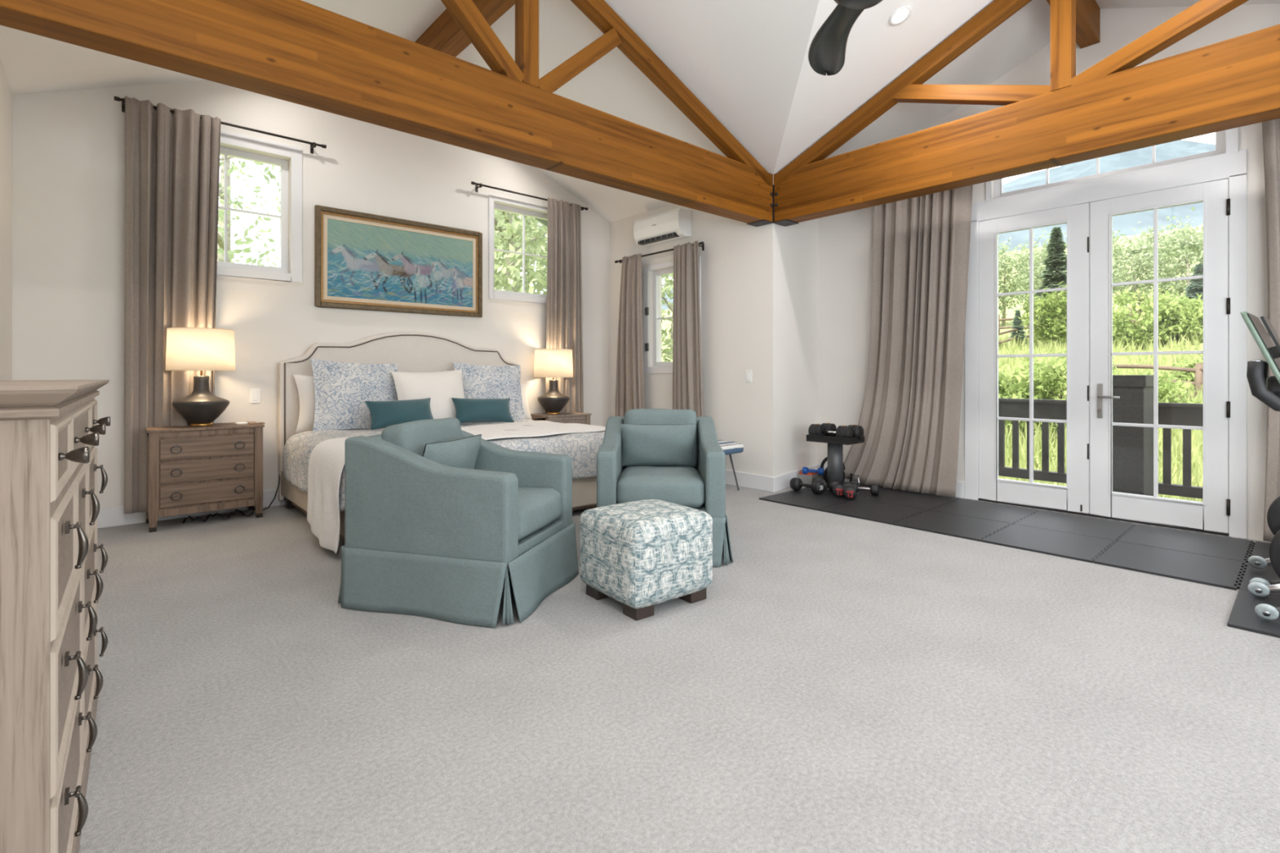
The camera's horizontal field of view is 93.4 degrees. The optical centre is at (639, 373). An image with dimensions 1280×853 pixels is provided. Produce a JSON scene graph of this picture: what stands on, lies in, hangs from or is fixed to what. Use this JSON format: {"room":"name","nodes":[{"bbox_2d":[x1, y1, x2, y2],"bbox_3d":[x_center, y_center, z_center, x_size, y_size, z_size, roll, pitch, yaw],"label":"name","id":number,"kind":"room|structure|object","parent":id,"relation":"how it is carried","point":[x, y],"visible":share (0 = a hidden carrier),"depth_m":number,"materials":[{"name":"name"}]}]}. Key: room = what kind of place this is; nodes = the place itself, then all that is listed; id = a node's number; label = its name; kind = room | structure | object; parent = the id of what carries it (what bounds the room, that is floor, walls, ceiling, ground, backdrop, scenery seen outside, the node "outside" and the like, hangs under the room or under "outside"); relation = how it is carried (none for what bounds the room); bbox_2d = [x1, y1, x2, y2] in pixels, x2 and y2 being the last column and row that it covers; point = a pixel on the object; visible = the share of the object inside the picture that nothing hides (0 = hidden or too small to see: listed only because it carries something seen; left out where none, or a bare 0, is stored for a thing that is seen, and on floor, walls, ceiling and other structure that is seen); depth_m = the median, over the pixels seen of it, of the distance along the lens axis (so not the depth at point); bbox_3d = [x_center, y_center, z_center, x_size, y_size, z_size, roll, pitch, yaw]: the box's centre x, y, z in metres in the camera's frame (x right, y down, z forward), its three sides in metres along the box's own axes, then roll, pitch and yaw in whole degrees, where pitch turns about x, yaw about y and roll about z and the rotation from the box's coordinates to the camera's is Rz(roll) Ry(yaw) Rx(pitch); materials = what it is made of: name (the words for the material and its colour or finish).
{"room":"bedroom","nodes":[
{"label":"bedroom","id":0,"kind":"room"},
{"bbox_2d":[0,57,12,380],"bbox_3d":[-1.462,-1.050,0.825,0.200,4.300,8.780,0,0,-42],"label":"wall","id":1,"kind":"structure","parent":0,"point":[6,95],"depth_m":3.73,"materials":[{"name":"paint"}]},
{"bbox_2d":[12,80,609,508],"bbox_3d":[-2.342,-1.050,5.793,5.510,4.300,0.200,0,0,-42],"label":"wall","id":2,"kind":"structure","parent":0,"point":[68,146],"depth_m":4.92,"materials":[{"name":"paint"}]},
{"bbox_2d":[97,488,284,528],"bbox_3d":[-2.271,1.030,5.713,5.110,0.140,0.016,0,0,-42],"label":"baseboard","id":3,"kind":"structure","parent":2,"relation":"attached to","point":[112,516],"depth_m":4.42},
{"bbox_2d":[114,96,326,153],"bbox_3d":[-3.251,-1.944,4.776,1.380,0.075,0.105,0,0,-42],"label":"curtain rod","id":4,"kind":"object","parent":2,"relation":"attached to","point":[313,144],"visible":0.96,"depth_m":4.88,"materials":[{"name":"brown metal"}]},
{"bbox_2d":[124,95,221,514],"bbox_3d":[-3.472,-0.494,4.499,0.565,2.988,0.152,0,0,-33],"label":"curtain","id":5,"kind":"object","parent":4,"relation":"hanging from","point":[172,159],"visible":0.77,"depth_m":4.44,"materials":[{"name":"beige fabric"}]},
{"bbox_2d":[217,129,302,282],"bbox_3d":[-3.326,-1.355,4.857,1.055,1.155,0.144,0,0,-42],"label":"window","id":6,"kind":"structure","parent":2,"relation":"in","point":[224,268],"depth_m":5.09,"materials":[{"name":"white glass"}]},
{"bbox_2d":[314,204,482,317],"bbox_3d":[-2.225,-1.022,5.734,1.565,0.886,0.045,0,0,-42],"label":"framed painting","id":7,"kind":"object","parent":2,"relation":"attached to","point":[363,261],"visible":1,"depth_m":5.66,"materials":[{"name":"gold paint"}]},
{"bbox_2d":[488,195,547,303],"bbox_3d":[-1.267,-1.335,6.698,0.970,1.095,0.144,0,0,-42],"label":"window","id":8,"kind":"structure","parent":2,"relation":"in","point":[522,296],"depth_m":6.56,"materials":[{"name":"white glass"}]},
{"bbox_2d":[471,181,588,210],"bbox_3d":[-1.186,-1.919,6.623,1.460,0.075,0.105,0,0,-42],"label":"curtain rod","id":9,"kind":"object","parent":2,"relation":"attached to","point":[472,182],"visible":0.87,"depth_m":6.37,"materials":[{"name":"brown metal"}]},
{"bbox_2d":[545,197,583,413],"bbox_3d":[-0.857,-0.460,6.838,0.546,3.000,0.098,0,0,-42],"label":"curtain","id":10,"kind":"object","parent":9,"relation":"hanging from","point":[564,277],"visible":0.77,"depth_m":6.84,"materials":[{"name":"beige fabric"}]},
{"bbox_2d":[0,0,1279,222],"bbox_3d":[0.901,-2.342,2.938,6.140,1.165,8.380,0,0,-42],"label":"ceiling","id":11,"kind":"structure","parent":0,"point":[746,61],"depth_m":4.60,"materials":[{"name":"paint"}]},
{"bbox_2d":[0,0,774,226],"bbox_3d":[-0.717,-2.143,3.982,5.121,1.477,0.207,0,0,-42],"label":"truss","id":12,"kind":"object","parent":11,"relation":"attached to","point":[301,52],"visible":1,"depth_m":3.52,"materials":[{"name":"brown wood"}]},
{"bbox_2d":[414,0,515,57],"bbox_3d":[-1.508,-2.775,4.859,0.150,0.310,2.305,0,0,-42],"label":"ridge beam","id":13,"kind":"structure","parent":11,"relation":"attached to","point":[445,35],"depth_m":4.76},
{"bbox_2d":[808,0,882,75],"bbox_3d":[0.841,-2.145,2.106,1.189,1.530,1.169,0,0,-42],"label":"ceiling fan","id":14,"kind":"object","parent":11,"relation":"hanging from","point":[827,50],"visible":1,"depth_m":2.59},
{"bbox_2d":[888,4,911,26],"bbox_3d":[1.790,-2.463,4.149,0.155,0.066,0.144,0,0,-37],"label":"recessed light","id":15,"kind":"object","parent":11,"relation":"in","point":[900,15],"visible":1,"depth_m":4.15,"materials":[{"name":"white plastic"}]},
{"bbox_2d":[773,0,1279,226],"bbox_3d":[2.809,-2.085,3.994,0.207,1.362,4.512,0,0,-42],"label":"truss","id":16,"kind":"object","parent":11,"relation":"attached to","point":[1113,106],"visible":1,"depth_m":3.99,"materials":[{"name":"brown wood"}]},
{"bbox_2d":[1046,0,1100,48],"bbox_3d":[3.139,-2.670,4.355,0.915,0.270,0.124,0,0,-42],"label":"ridge beam","id":17,"kind":"structure","parent":11,"relation":"attached to","point":[1087,11],"depth_m":4.46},
{"bbox_2d":[79,480,1279,852],"bbox_3d":[0.830,1.200,2.808,6.460,0.200,8.880,0,0,-42],"label":"floor","id":18,"kind":"structure","parent":0,"point":[842,684],"depth_m":1.99,"materials":[{"name":"carpet"}]},
{"bbox_2d":[0,379,111,852],"bbox_3d":[-1.517,0.560,1.401,0.405,1.080,1.372,0,0,-40],"label":"dresser","id":19,"kind":"object","parent":18,"relation":"on","point":[51,681],"visible":1,"depth_m":1.00,"materials":[{"name":"grey wood"}]},
{"bbox_2d":[145,421,264,532],"bbox_3d":[-3.274,0.744,4.543,0.699,0.712,0.412,0,0,-42],"label":"nightstand","id":20,"kind":"object","parent":18,"relation":"on","point":[217,466],"visible":0.94,"depth_m":4.38,"materials":[{"name":"brown wood"}]},
{"bbox_2d":[164,327,235,426],"bbox_3d":[-3.287,0.026,4.519,0.430,0.722,0.430,0,0,-42],"label":"table lamp","id":21,"kind":"object","parent":20,"relation":"on","point":[188,348],"visible":0.98,"depth_m":4.39,"materials":[{"name":"fabric"}]},
{"bbox_2d":[182,475,279,523],"bbox_3d":[-3.102,0.916,4.674,0.244,0.356,0.711,0,0,34],"label":"power cord","id":22,"kind":"object","parent":18,"relation":"on","point":[254,509],"visible":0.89,"depth_m":4.61,"materials":[{"name":"black plastic"}]},
{"bbox_2d":[277,331,596,540],"bbox_3d":[-1.512,0.348,5.045,2.272,1.504,2.007,0,0,-42],"label":"bed","id":23,"kind":"object","parent":18,"relation":"on","point":[412,351],"visible":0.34,"depth_m":5.34,"materials":[{"name":"fabric"}]},
{"bbox_2d":[293,374,315,432],"bbox_3d":[-2.549,0.241,5.221,0.212,0.475,0.802,0,0,45],"label":"pillow","id":24,"kind":"object","parent":23,"relation":"on","point":[304,384],"visible":0.13,"depth_m":4.97,"materials":[{"name":"white fabric"}]},
{"bbox_2d":[282,419,604,511],"bbox_3d":[-1.379,0.641,4.900,2.385,0.374,1.753,0,0,-42],"label":"duvet","id":25,"kind":"object","parent":23,"relation":"on","point":[583,448],"visible":0.3,"depth_m":4.55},
{"bbox_2d":[310,358,397,431],"bbox_3d":[-2.412,0.186,5.151,0.734,0.634,0.251,0,0,-39],"label":"pillow","id":26,"kind":"object","parent":25,"relation":"on","point":[341,389],"visible":0.75,"depth_m":5.03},
{"bbox_2d":[364,397,433,430],"bbox_3d":[-1.994,0.330,5.059,0.166,0.240,0.576,0,0,44],"label":"cushion","id":27,"kind":"object","parent":25,"relation":"on","point":[384,414],"visible":0.88,"depth_m":4.97,"materials":[{"name":"teal fabric"}]},
{"bbox_2d":[391,369,471,423],"bbox_3d":[-1.883,0.226,5.474,0.689,0.537,0.255,0,0,-37],"label":"pillow","id":28,"kind":"object","parent":25,"relation":"on","point":[441,387],"visible":0.62,"depth_m":5.41,"materials":[{"name":"white fabric"}]},
{"bbox_2d":[451,397,514,422],"bbox_3d":[-1.439,0.337,5.555,0.575,0.245,0.174,0,0,-36],"label":"cushion","id":29,"kind":"object","parent":25,"relation":"on","point":[468,410],"visible":0.99,"depth_m":5.49,"materials":[{"name":"teal fabric"}]},
{"bbox_2d":[453,362,525,420],"bbox_3d":[-1.482,0.196,5.979,0.741,0.622,0.239,0,0,-39],"label":"pillow","id":30,"kind":"object","parent":25,"relation":"on","point":[479,381],"visible":0.59,"depth_m":5.97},
{"bbox_2d":[306,420,605,554],"bbox_3d":[-1.295,0.748,4.782,2.514,0.602,1.281,0,0,-42],"label":"throw blanket","id":31,"kind":"object","parent":23,"relation":"on","point":[326,459],"visible":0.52,"depth_m":3.90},
{"bbox_2d":[520,382,532,420],"bbox_3d":[-1.466,0.301,6.170,0.803,0.415,0.213,0,0,-36],"label":"pillow","id":32,"kind":"object","parent":23,"relation":"on","point":[524,387],"visible":0.14,"depth_m":6.33,"materials":[{"name":"white fabric"}]},
{"bbox_2d":[337,417,578,627],"bbox_3d":[-0.899,0.668,3.123,0.989,0.858,0.861,0,0,16],"label":"armchair","id":33,"kind":"object","parent":18,"relation":"on","point":[425,537],"visible":0.97,"depth_m":2.79,"materials":[{"name":"teal fabric"}]},
{"bbox_2d":[381,417,462,457],"bbox_3d":[-1.121,0.445,3.182,0.226,0.413,0.504,0,0,16],"label":"cushion","id":34,"kind":"object","parent":33,"relation":"on","point":[412,436],"depth_m":3.03,"materials":[{"name":"teal fabric"}]},
{"bbox_2d":[419,434,481,469],"bbox_3d":[-0.999,0.476,3.131,0.188,0.284,0.500,0,0,16],"label":"throw pillow","id":35,"kind":"object","parent":33,"relation":"on","point":[460,452],"visible":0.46,"depth_m":3.06,"materials":[{"name":"teal fabric"}]},
{"bbox_2d":[518,487,561,540],"bbox_3d":[-0.816,0.708,3.094,0.721,0.215,0.536,0,0,16],"label":"seat cushion","id":36,"kind":"object","parent":33,"relation":"on","point":[540,508],"depth_m":3.01,"materials":[{"name":"teal fabric"}]},
{"bbox_2d":[530,412,591,424],"bbox_3d":[-0.887,0.770,6.678,0.564,0.660,0.412,0,0,-42],"label":"nightstand","id":37,"kind":"object","parent":18,"relation":"on","point":[569,417],"visible":0.14,"depth_m":6.56,"materials":[{"name":"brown wood"}]},
{"bbox_2d":[533,348,573,414],"bbox_3d":[-0.948,0.085,6.611,0.430,0.708,0.430,0,0,-42],"label":"table lamp","id":38,"kind":"object","parent":37,"relation":"on","point":[553,363],"visible":1,"depth_m":6.46,"materials":[{"name":"fabric"}]},
{"bbox_2d":[579,499,712,621],"bbox_3d":[0.028,0.880,2.976,0.517,0.440,0.494,0,0,-38],"label":"ottoman","id":39,"kind":"object","parent":18,"relation":"on","point":[641,555],"visible":1,"depth_m":2.79,"materials":[{"name":"white fabric"}]},
{"bbox_2d":[596,408,733,566],"bbox_3d":[0.138,0.668,3.923,0.861,0.858,0.989,0,0,2],"label":"armchair","id":40,"kind":"object","parent":18,"relation":"on","point":[702,487],"visible":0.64,"depth_m":3.50,"materials":[{"name":"teal fabric"}]},
{"bbox_2d":[620,423,695,466],"bbox_3d":[0.121,0.476,4.028,0.502,0.292,0.179,0,0,3],"label":"throw pillow","id":41,"kind":"object","parent":40,"relation":"on","point":[668,445],"visible":1,"depth_m":3.96,"materials":[{"name":"teal fabric"}]},
{"bbox_2d":[623,408,697,466],"bbox_3d":[0.139,0.445,4.152,0.504,0.413,0.226,0,0,2],"label":"cushion","id":42,"kind":"object","parent":40,"relation":"on","point":[633,416],"depth_m":4.09,"materials":[{"name":"teal fabric"}]},
{"bbox_2d":[616,465,705,508],"bbox_3d":[0.130,0.708,3.836,0.536,0.215,0.721,0,0,2],"label":"seat cushion","id":43,"kind":"object","parent":40,"relation":"on","point":[685,486],"depth_m":3.50,"materials":[{"name":"teal fabric"}]},
{"bbox_2d":[717,440,743,490],"bbox_3d":[0.515,0.867,5.853,0.452,0.469,0.932,0,0,-42],"label":"bench","id":44,"kind":"object","parent":18,"relation":"on","point":[729,447],"visible":0.22,"depth_m":5.58,"materials":[{"name":"grey paint"}]},
{"bbox_2d":[796,469,824,484],"bbox_3d":[1.712,1.030,6.037,0.160,0.112,0.300,0,0,40],"label":"storage bin","id":45,"kind":"object","parent":18,"relation":"on","point":[806,478],"visible":0.48,"depth_m":5.92,"materials":[{"name":"grey plastic"}]},
{"bbox_2d":[759,481,1279,638],"bbox_3d":[2.493,1.093,4.164,1.953,0.013,3.602,0,0,-42],"label":"floor mat","id":46,"kind":"object","parent":18,"relation":"on","point":[1215,571],"depth_m":4.03,"materials":[{"name":"rubber"}]},
{"bbox_2d":[789,477,824,493],"bbox_3d":[1.536,1.028,5.551,0.115,0.116,0.302,0,0,-42],"label":"dumbbell","id":47,"kind":"object","parent":46,"relation":"on","point":[796,483],"visible":1,"depth_m":5.53,"materials":[{"name":"black rubber"}]},
{"bbox_2d":[806,434,864,491],"bbox_3d":[1.832,0.832,5.663,0.306,0.510,0.435,0,0,-42],"label":"stand","id":48,"kind":"object","parent":46,"relation":"on","point":[834,444],"visible":0.75,"depth_m":5.60,"materials":[{"name":"grey paint"}]},
{"bbox_2d":[808,423,853,438],"bbox_3d":[1.776,0.543,5.612,0.136,0.139,0.404,0,0,-44],"label":"dumbbell","id":49,"kind":"object","parent":48,"relation":"on","point":[844,431],"visible":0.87,"depth_m":5.58,"materials":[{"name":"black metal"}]},
{"bbox_2d":[806,434,864,444],"bbox_3d":[1.832,0.608,5.663,0.306,0.062,0.435,0,0,-42],"label":"tray","id":50,"kind":"object","parent":48,"relation":"on","point":[828,440],"depth_m":5.53,"materials":[{"name":"black plastic"}]},
{"bbox_2d":[822,422,864,439],"bbox_3d":[1.901,0.543,5.697,0.136,0.139,0.404,0,0,-40],"label":"dumbbell","id":51,"kind":"object","parent":48,"relation":"on","point":[858,429],"visible":0.59,"depth_m":5.58,"materials":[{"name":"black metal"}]},
{"bbox_2d":[828,480,844,497],"bbox_3d":[1.773,1.032,5.428,0.109,0.110,0.262,0,0,8],"label":"dumbbell","id":52,"kind":"object","parent":46,"relation":"on","point":[835,486],"visible":0.98,"depth_m":5.31,"materials":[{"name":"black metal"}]},
{"bbox_2d":[842,482,856,499],"bbox_3d":[1.846,1.032,5.332,0.109,0.110,0.262,0,0,14],"label":"dumbbell","id":53,"kind":"object","parent":46,"relation":"on","point":[849,491],"visible":0.99,"depth_m":5.21,"materials":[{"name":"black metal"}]},
{"bbox_2d":[1240,311,1279,620],"bbox_3d":[3.521,0.408,2.631,1.492,1.358,1.288,0,0,-42],"label":"exercise machine","id":54,"kind":"object","parent":46,"relation":"on","point":[1266,388],"visible":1,"depth_m":2.62,"materials":[{"name":"black plastic"}]},
{"bbox_2d":[977,497,1228,536],"bbox_3d":[3.542,1.092,4.733,0.210,0.016,1.564,0,0,-42],"label":"threshold","id":55,"kind":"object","parent":18,"relation":"on","point":[979,499],"depth_m":4.56,"materials":[{"name":"black metal"}]},
{"bbox_2d":[609,204,755,474],"bbox_3d":[0.443,-1.050,6.661,0.200,4.300,2.220,0,0,-42],"label":"wall","id":56,"kind":"structure","parent":0,"point":[728,258],"depth_m":6.12,"materials":[{"name":"paint"}]},
{"bbox_2d":[614,241,704,262],"bbox_3d":[0.203,-1.319,6.701,0.105,0.075,1.400,0,0,-42],"label":"curtain rod","id":57,"kind":"object","parent":56,"relation":"attached to","point":[700,243],"visible":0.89,"depth_m":6.58,"materials":[{"name":"brown metal"}]},
{"bbox_2d":[615,253,644,417],"bbox_3d":[-0.111,-0.162,6.957,0.111,2.404,0.515,0,0,-42],"label":"curtain","id":58,"kind":"object","parent":57,"relation":"hanging from","point":[629,388],"visible":0.76,"depth_m":6.93,"materials":[{"name":"beige fabric"}]},
{"bbox_2d":[672,240,703,417],"bbox_3d":[0.499,-0.162,6.272,0.087,2.404,0.480,0,0,-43],"label":"curtain","id":59,"kind":"object","parent":57,"relation":"hanging from","point":[687,383],"visible":0.73,"depth_m":6.29,"materials":[{"name":"beige fabric"}]},
{"bbox_2d":[633,207,691,246],"bbox_3d":[0.235,-1.594,6.589,0.206,0.292,0.710,0,0,-42],"label":"air conditioner","id":60,"kind":"object","parent":56,"relation":"attached to","point":[675,224],"visible":1,"depth_m":6.45,"materials":[{"name":"white plastic"}]},
{"bbox_2d":[642,256,700,373],"bbox_3d":[0.368,-0.618,6.654,0.140,1.230,0.890,0,0,-42],"label":"window","id":61,"kind":"structure","parent":56,"relation":"in","point":[659,367],"depth_m":6.90,"materials":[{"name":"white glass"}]},
{"bbox_2d":[725,470,774,492],"bbox_3d":[0.441,1.030,6.501,0.016,0.140,2.416,0,0,-42],"label":"baseboard","id":62,"kind":"structure","parent":56,"relation":"attached to","point":[766,483],"depth_m":5.79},
{"bbox_2d":[755,174,817,476],"bbox_3d":[1.566,-1.050,6.178,0.197,4.300,1.279,0,0,39],"label":"wall","id":63,"kind":"structure","parent":0,"point":[787,256],"depth_m":5.82,"materials":[{"name":"paint"}]},
{"bbox_2d":[773,463,818,492],"bbox_3d":[1.574,1.030,6.018,0.016,0.140,1.045,0,0,39],"label":"baseboard","id":64,"kind":"structure","parent":63,"relation":"attached to","point":[782,482],"depth_m":5.79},
{"bbox_2d":[817,3,1279,542],"bbox_3d":[3.541,-1.050,4.742,0.200,4.300,5.050,0,0,-42],"label":"wall","id":65,"kind":"structure","parent":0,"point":[845,240],"depth_m":5.01,"materials":[{"name":"paint"}]},
{"bbox_2d":[819,464,964,497],"bbox_3d":[2.390,1.030,5.867,0.016,0.140,1.438,0,0,-42],"label":"baseboard","id":66,"kind":"structure","parent":65,"relation":"attached to","point":[960,486],"depth_m":5.36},
{"bbox_2d":[978,202,1089,513],"bbox_3d":[3.224,-0.121,4.968,0.054,2.412,0.786,0,0,-42],"label":"door","id":67,"kind":"structure","parent":65,"relation":"in","point":[1074,497],"depth_m":4.90,"materials":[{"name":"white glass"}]},
{"bbox_2d":[964,148,1247,538],"bbox_3d":[3.481,-0.200,4.695,0.072,2.600,1.760,0,0,-42],"label":"door frame","id":68,"kind":"structure","parent":65,"relation":"attached to","point":[1233,167],"depth_m":4.21,"materials":[{"name":"wood"}]},
{"bbox_2d":[985,127,1238,202],"bbox_3d":[3.546,-1.715,4.666,0.134,0.475,1.550,0,0,-42],"label":"window","id":69,"kind":"structure","parent":65,"relation":"attached to","point":[1226,140],"depth_m":4.49,"materials":[{"name":"white wood"}]},
{"bbox_2d":[1089,178,1230,533],"bbox_3d":[3.730,-0.121,4.364,0.105,2.412,0.782,0,0,-42],"label":"door","id":70,"kind":"structure","parent":65,"relation":"in","point":[1211,514],"depth_m":4.37,"materials":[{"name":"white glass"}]},
{"bbox_3d":[3.390,-1.783,4.674,0.115,0.075,3.510,0,0,-42],"label":"curtain rod","id":71,"kind":"object","parent":65,"relation":"attached to","visible":0},
{"bbox_2d":[843,184,973,497],"bbox_3d":[2.421,-0.373,5.628,0.124,2.907,1.287,0,0,-42],"label":"curtain","id":72,"kind":"object","parent":71,"relation":"hanging from","point":[909,419],"visible":0.91,"depth_m":5.49,"materials":[{"name":"beige fabric"}]},
{"bbox_2d":[1262,118,1279,542],"bbox_3d":[4.219,-0.378,3.641,0.135,2.896,0.660,0,0,-42],"label":"curtain","id":73,"kind":"object","parent":71,"relation":"hanging from","point":[1270,129],"visible":0.73,"depth_m":3.83,"materials":[{"name":"beige fabric"}]},
{"label":"outside","id":74,"kind":"structure","parent":0,"visible":0},
{"bbox_3d":[3.995,1.300,5.584,1.600,0.100,6.200,0,0,-42],"label":"floor","id":75,"kind":"structure","parent":74,"visible":0},
{"bbox_2d":[998,398,1203,498],"bbox_3d":[4.517,0.725,6.051,0.120,1.050,6.200,0,0,-42],"label":"balcony railing","id":76,"kind":"object","parent":75,"relation":"on","point":[1169,413],"visible":0.11,"depth_m":6.22,"materials":[{"name":"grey wood"}]},
{"bbox_2d":[1112,374,1153,496],"bbox_3d":[4.215,0.630,5.218,0.550,1.240,0.330,0,0,-42],"label":"railing post","id":77,"kind":"object","parent":75,"relation":"on","point":[1132,446],"visible":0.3,"depth_m":5.02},
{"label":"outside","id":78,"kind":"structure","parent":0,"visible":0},
{"bbox_2d":[661,226,1203,500],"bbox_3d":[23.943,-13.483,48.236,220.000,31.034,200.000,0,0,-42],"label":"ground","id":79,"kind":"structure","parent":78,"point":[664,326],"depth_m":61.56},
{"bbox_2d":[217,156,251,260],"bbox_3d":[-9.729,-3.238,11.253,4.023,9.796,3.994,0,0,-21],"label":"birch tree","id":80,"kind":"object","parent":79,"relation":"on","point":[228,157],"visible":0.03,"depth_m":12.23,"materials":[{"name":"green plant"}]},
{"bbox_2d":[217,154,279,267],"bbox_3d":[-8.960,-4.048,13.158,6.360,11.878,6.234,0,0,-42],"label":"birch tree","id":81,"kind":"object","parent":79,"relation":"on","point":[220,252],"visible":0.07,"depth_m":13.29,"materials":[{"name":"green plant"}]},
{"bbox_2d":[493,209,547,294],"bbox_3d":[-3.247,-3.738,16.222,8.700,11.127,8.305,0,0,34],"label":"leafy tree","id":82,"kind":"object","parent":79,"relation":"on","point":[505,228],"visible":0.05,"depth_m":14.50,"materials":[{"name":"green plant"}]},
{"bbox_2d":[494,210,547,294],"bbox_3d":[-5.080,-2.432,23.174,10.124,11.089,10.319,0,0,8],"label":"leafy tree","id":83,"kind":"object","parent":79,"relation":"on","point":[526,226],"visible":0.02,"depth_m":21.16,"materials":[{"name":"green plant"}]},
{"bbox_2d":[661,273,673,361],"bbox_3d":[1.328,-1.874,16.575,7.327,9.410,7.319,0,0,9],"label":"leafy tree","id":84,"kind":"object","parent":79,"relation":"on","point":[668,352],"visible":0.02,"depth_m":16.53,"materials":[{"name":"green plant"}]},
{"bbox_2d":[998,235,1029,325],"bbox_3d":[27.308,-7.061,45.704,3.717,6.937,3.961,0,0,-42],"label":"tree","id":85,"kind":"object","parent":79,"relation":"on","point":[1005,299],"visible":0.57,"depth_m":44.95,"materials":[{"name":"green plant"}]},
{"bbox_2d":[1008,309,1026,344],"bbox_3d":[19.668,-2.365,31.386,1.054,1.950,0.990,0,0,7],"label":"spruce tree","id":86,"kind":"object","parent":79,"relation":"on","point":[1016,322],"visible":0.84,"depth_m":31.33,"materials":[{"name":"green plant"}]},
{"bbox_2d":[998,361,1058,439],"bbox_3d":[7.598,0.752,13.225,2.270,2.064,2.332,0,0,3],"label":"shrub","id":87,"kind":"object","parent":79,"relation":"on","point":[1004,386],"visible":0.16,"depth_m":12.74,"materials":[{"name":"green plant"}]},
{"bbox_2d":[1010,230,1066,321],"bbox_3d":[28.521,-6.727,42.888,3.891,6.766,3.498,0,0,2],"label":"tree","id":88,"kind":"object","parent":79,"relation":"on","point":[1022,283],"visible":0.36,"depth_m":42.86,"materials":[{"name":"green plant"}]},
{"bbox_2d":[1017,281,1066,347],"bbox_3d":[20.146,-2.714,29.118,3.165,3.343,2.776,0,0,10],"label":"shrub","id":89,"kind":"object","parent":79,"relation":"on","point":[1054,306],"visible":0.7,"depth_m":28.71,"materials":[{"name":"green plant"}]},
{"bbox_2d":[1026,226,1066,328],"bbox_3d":[23.944,-5.369,34.708,3.153,6.167,2.905,0,0,8],"label":"spruce tree","id":90,"kind":"object","parent":79,"relation":"on","point":[1055,262],"visible":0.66,"depth_m":34.53,"materials":[{"name":"green plant"}]},
{"bbox_2d":[999,349,1126,434],"bbox_3d":[8.820,0.500,12.634,2.211,2.221,2.209,0,0,-44],"label":"shrub","id":91,"kind":"object","parent":79,"relation":"on","point":[1051,374],"visible":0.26,"depth_m":12.56,"materials":[{"name":"green plant"}]},
{"bbox_2d":[998,327,1203,502],"bbox_3d":[12.920,-0.382,20.817,30.693,4.832,19.706,0,0,-42],"label":"meadow grass","id":92,"kind":"structure","parent":79,"relation":"on","point":[1176,433],"depth_m":15.32,"materials":[{"name":"green"}]},
{"bbox_2d":[1112,229,1144,306],"bbox_3d":[30.174,-6.774,39.423,3.947,6.937,3.748,0,0,-14],"label":"tree","id":93,"kind":"object","parent":79,"relation":"on","point":[1115,263],"visible":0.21,"depth_m":38.50,"materials":[{"name":"green plant"}]},
{"bbox_2d":[1112,234,1164,308],"bbox_3d":[33.512,-6.668,41.060,4.170,5.688,3.570,0,0,-36],"label":"tree","id":94,"kind":"object","parent":79,"relation":"on","point":[1139,249],"visible":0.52,"depth_m":40.43,"materials":[{"name":"green plant"}]},
{"bbox_2d":[1112,285,1202,350],"bbox_3d":[21.676,-2.349,26.217,4.198,3.288,3.630,0,0,-29],"label":"shrub","id":95,"kind":"object","parent":79,"relation":"on","point":[1129,328],"visible":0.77,"depth_m":25.63,"materials":[{"name":"green plant"}]},
{"bbox_2d":[1112,363,1203,399],"bbox_3d":[16.082,0.354,14.561,0.609,1.514,8.491,0,0,-32],"label":"rail fence","id":96,"kind":"object","parent":79,"relation":"on","point":[1198,370],"visible":0.33,"depth_m":16.28,"materials":[{"name":"brown wood"}]},
{"bbox_2d":[1132,215,1199,304],"bbox_3d":[36.028,-7.401,41.537,3.891,6.766,3.498,0,0,-11],"label":"tree","id":97,"kind":"object","parent":79,"relation":"on","point":[1146,234],"visible":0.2,"depth_m":41.17,"materials":[{"name":"green plant"}]},
{"bbox_2d":[1129,368,1203,403],"bbox_3d":[11.373,0.653,13.515,2.102,1.495,2.042,0,0,-42],"label":"shrub","id":98,"kind":"object","parent":79,"relation":"on","point":[1165,388],"visible":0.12,"depth_m":12.99,"materials":[{"name":"green plant"}]},
{"bbox_2d":[1142,206,1203,302],"bbox_3d":[33.712,-6.670,37.043,3.940,7.144,3.664,0,0,9],"label":"tree","id":99,"kind":"object","parent":79,"relation":"on","point":[1190,249],"visible":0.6,"depth_m":37.09,"materials":[{"name":"green plant"}]},
{"bbox_2d":[1143,293,1203,342],"bbox_3d":[23.020,-2.229,25.762,3.217,2.492,2.681,0,0,-42],"label":"shrub","id":100,"kind":"object","parent":79,"relation":"on","point":[1184,316],"visible":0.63,"depth_m":25.11,"materials":[{"name":"green plant"}]},
{"bbox_2d":[1160,355,1203,391],"bbox_3d":[16.952,0.024,17.898,2.320,1.236,2.299,0,0,-8],"label":"shrub","id":101,"kind":"object","parent":79,"relation":"on","point":[1191,364],"visible":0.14,"depth_m":17.91,"materials":[{"name":"green plant"}]},
{"bbox_2d":[1182,262,1203,322],"bbox_3d":[25.354,-3.277,27.230,2.404,3.422,2.381,0,0,-16],"label":"spruce tree","id":102,"kind":"object","parent":79,"relation":"on","point":[1196,286],"visible":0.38,"depth_m":27.16,"materials":[{"name":"green plant"}]},
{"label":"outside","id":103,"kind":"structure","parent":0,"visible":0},
{"bbox_2d":[661,139,1215,310],"bbox_3d":[182.007,-76.304,310.290,355.000,114.809,620.000,0,0,-42],"label":"sky","id":104,"kind":"structure","parent":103,"point":[1126,223],"depth_m":285.37,"materials":[{"name":"white"}]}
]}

